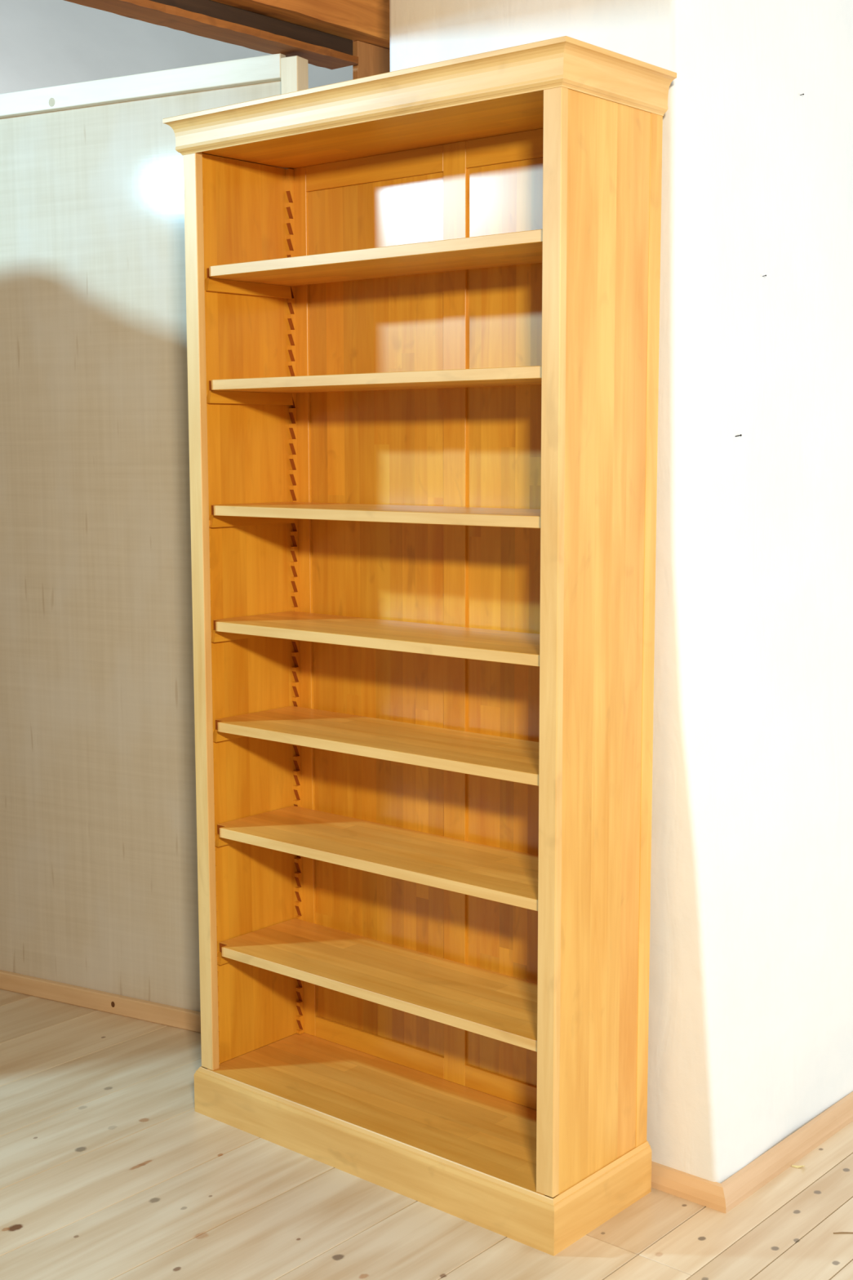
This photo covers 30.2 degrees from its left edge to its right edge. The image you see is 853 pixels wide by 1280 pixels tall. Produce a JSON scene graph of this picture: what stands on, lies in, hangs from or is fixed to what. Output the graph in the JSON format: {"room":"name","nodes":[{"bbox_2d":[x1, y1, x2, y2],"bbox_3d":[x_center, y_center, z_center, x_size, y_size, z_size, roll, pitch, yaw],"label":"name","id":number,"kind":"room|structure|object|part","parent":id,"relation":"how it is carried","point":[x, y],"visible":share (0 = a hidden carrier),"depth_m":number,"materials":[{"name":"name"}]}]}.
{"room":"living room","nodes":[
{"label":"living room","id":0,"kind":"room"},
{"bbox_2d":[0,53,308,1032],"bbox_3d":[-1.771,-0.255,4.538,3.413,2.360,0.046,4,8,29],"label":"wall","id":1,"kind":"structure","parent":0,"point":[99,891],"depth_m":4.03,"materials":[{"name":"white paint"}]},
{"bbox_3d":[-1.792,0.892,4.685,3.366,0.049,0.020,4,8,29],"label":"skirting","id":2,"kind":"part","parent":1,"relation":"part of","materials":[{"name":"brown wood"}]},
{"bbox_3d":[-1.798,-1.399,4.402,3.366,0.054,0.024,4,8,29],"label":"rail","id":3,"kind":"part","parent":1,"relation":"part of","materials":[{"name":"white wood"}]},
{"bbox_2d":[63,0,358,69],"bbox_3d":[-0.826,-1.261,2.971,0.092,0.016,1.958,6,9,40],"label":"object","id":4,"kind":"structure","parent":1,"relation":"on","point":[146,11],"depth_m":3.39,"materials":[{"name":"brown wood"}]},
{"bbox_2d":[149,0,352,55],"bbox_3d":[-0.846,-1.294,2.990,0.100,0.042,1.966,6,9,40],"label":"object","id":5,"kind":"structure","parent":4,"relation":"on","point":[207,7],"depth_m":3.48,"materials":[{"name":"brown wood"}]},
{"bbox_2d":[210,0,389,48],"bbox_3d":[-0.268,-1.554,3.609,0.187,0.323,3.700,6,9,40],"label":"ceiling beam","id":6,"kind":"structure","parent":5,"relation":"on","point":[367,21],"depth_m":3.58,"materials":[{"name":"brown wood"}]},
{"bbox_3d":[-0.297,-0.153,3.730,0.046,2.349,0.046,4,8,29],"label":"post","id":7,"kind":"part","parent":1,"relation":"part of","materials":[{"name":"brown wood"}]},
{"bbox_2d":[0,0,352,93],"bbox_3d":[-0.919,-2.454,5.034,11.900,1.702,2.979,6,9,40],"label":"ceiling","id":8,"kind":"structure","parent":0,"point":[44,43],"depth_m":5.97,"materials":[{"name":"white paint"}]},
{"bbox_2d":[0,989,852,1279],"bbox_3d":[-2.072,1.040,4.089,11.900,0.100,7.200,6,9,40],"label":"floor","id":9,"kind":"structure","parent":0,"point":[109,1169],"depth_m":3.09,"materials":[{"name":"brown wood"}]},
{"bbox_2d":[352,40,390,79],"bbox_3d":[-0.103,-0.211,3.920,0.017,2.418,0.190,6,9,40],"label":"timber post","id":10,"kind":"object","parent":9,"relation":"on","point":[373,60],"visible":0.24,"depth_m":3.73,"materials":[{"name":"brown wood"}]},
{"bbox_2d":[162,35,676,1256],"bbox_3d":[-0.043,0.011,3.208,1.022,2.150,0.347,6,9,40],"label":"bookcase","id":11,"kind":"object","parent":9,"relation":"on","point":[422,302],"visible":1,"depth_m":3.25,"materials":[{"name":"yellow wood"}]},
{"bbox_3d":[-0.424,-1.058,3.401,0.028,0.073,0.347,6,9,40],"label":"cornice moulding","id":12,"kind":"part","parent":11,"relation":"part of","materials":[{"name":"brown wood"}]},
{"bbox_3d":[-0.389,0.005,3.535,0.015,2.083,0.299,6,9,40],"label":"panel","id":13,"kind":"part","parent":11,"relation":"part of","materials":[{"name":"brown wood"}]},
{"bbox_3d":[-0.149,-1.005,2.961,1.022,0.073,0.028,6,9,40],"label":"cornice moulding","id":14,"kind":"part","parent":11,"relation":"part of","materials":[{"name":"brown wood"}]},
{"bbox_3d":[-0.032,-1.002,3.100,0.924,0.019,0.293,6,9,40],"label":"panel","id":15,"kind":"part","parent":11,"relation":"part of","materials":[{"name":"brown wood"}]},
{"bbox_3d":[-0.042,-0.748,3.118,0.921,0.022,0.256,6,9,40],"label":"shelf","id":16,"kind":"part","parent":11,"relation":"part of","materials":[{"name":"brown wood"}]},
{"bbox_3d":[-0.109,-0.996,3.348,0.392,0.053,0.020,6,9,40],"label":"rail","id":17,"kind":"part","parent":11,"relation":"part of","materials":[{"name":"brown wood"}]},
{"bbox_3d":[-0.042,-0.515,3.146,0.921,0.022,0.256,6,9,40],"label":"shelf","id":18,"kind":"part","parent":11,"relation":"part of","materials":[{"name":"brown wood"}]},
{"bbox_3d":[-0.041,-0.254,3.178,0.921,0.022,0.256,6,9,40],"label":"shelf","id":19,"kind":"part","parent":11,"relation":"part of","materials":[{"name":"brown wood"}]},
{"bbox_3d":[-0.041,-0.008,3.209,0.921,0.022,0.256,6,9,40],"label":"shelf","id":20,"kind":"part","parent":11,"relation":"part of","materials":[{"name":"brown wood"}]},
{"bbox_3d":[-0.040,0.209,3.235,0.921,0.022,0.256,6,9,40],"label":"shelf","id":21,"kind":"part","parent":11,"relation":"part of","materials":[{"name":"brown wood"}]},
{"bbox_3d":[-0.040,0.441,3.264,0.921,0.022,0.256,6,9,40],"label":"shelf","id":22,"kind":"part","parent":11,"relation":"part of","materials":[{"name":"brown wood"}]},
{"bbox_3d":[-0.039,0.707,3.296,0.921,0.022,0.256,6,9,40],"label":"shelf","id":23,"kind":"part","parent":11,"relation":"part of","materials":[{"name":"brown wood"}]},
{"bbox_3d":[-0.034,0.985,3.336,0.924,0.022,0.312,6,9,40],"label":"panel","id":24,"kind":"part","parent":11,"relation":"part of","materials":[{"name":"brown wood"}]},
{"bbox_3d":[-0.105,0.919,3.583,0.392,0.048,0.020,6,9,40],"label":"rail","id":25,"kind":"part","parent":11,"relation":"part of","materials":[{"name":"brown wood"}]},
{"bbox_3d":[0.233,0.953,3.297,0.377,0.048,0.020,6,9,40],"label":"rail","id":26,"kind":"part","parent":11,"relation":"part of","materials":[{"name":"brown wood"}]},
{"bbox_3d":[0.229,-0.962,3.062,0.377,0.053,0.020,6,9,40],"label":"rail","id":27,"kind":"part","parent":11,"relation":"part of","materials":[{"name":"brown wood"}]},
{"bbox_3d":[0.333,-0.982,2.761,0.028,0.073,0.347,6,9,40],"label":"cornice moulding","id":28,"kind":"part","parent":11,"relation":"part of","materials":[{"name":"brown wood"}]},
{"bbox_2d":[389,0,852,1183],"bbox_3d":[0.972,-0.720,4.013,0.859,3.400,2.240,6,9,40],"label":"wall","id":29,"kind":"structure","parent":0,"point":[750,1029],"depth_m":3.20,"materials":[{"name":"white paint"}]},
{"bbox_2d":[651,1160,726,1213],"bbox_3d":[0.255,1.054,3.351,0.876,0.042,0.028,6,9,40],"label":"baseboard","id":30,"kind":"structure","parent":29,"relation":"attached to","point":[694,1188],"depth_m":3.12,"materials":[{"name":"brown wood"}]},
{"bbox_2d":[721,1091,852,1213],"bbox_3d":[1.271,0.987,3.886,0.028,0.042,2.165,6,9,40],"label":"baseboard","id":31,"kind":"structure","parent":29,"relation":"attached to","point":[742,1184],"depth_m":3.26,"materials":[{"name":"brown wood"}]}
]}

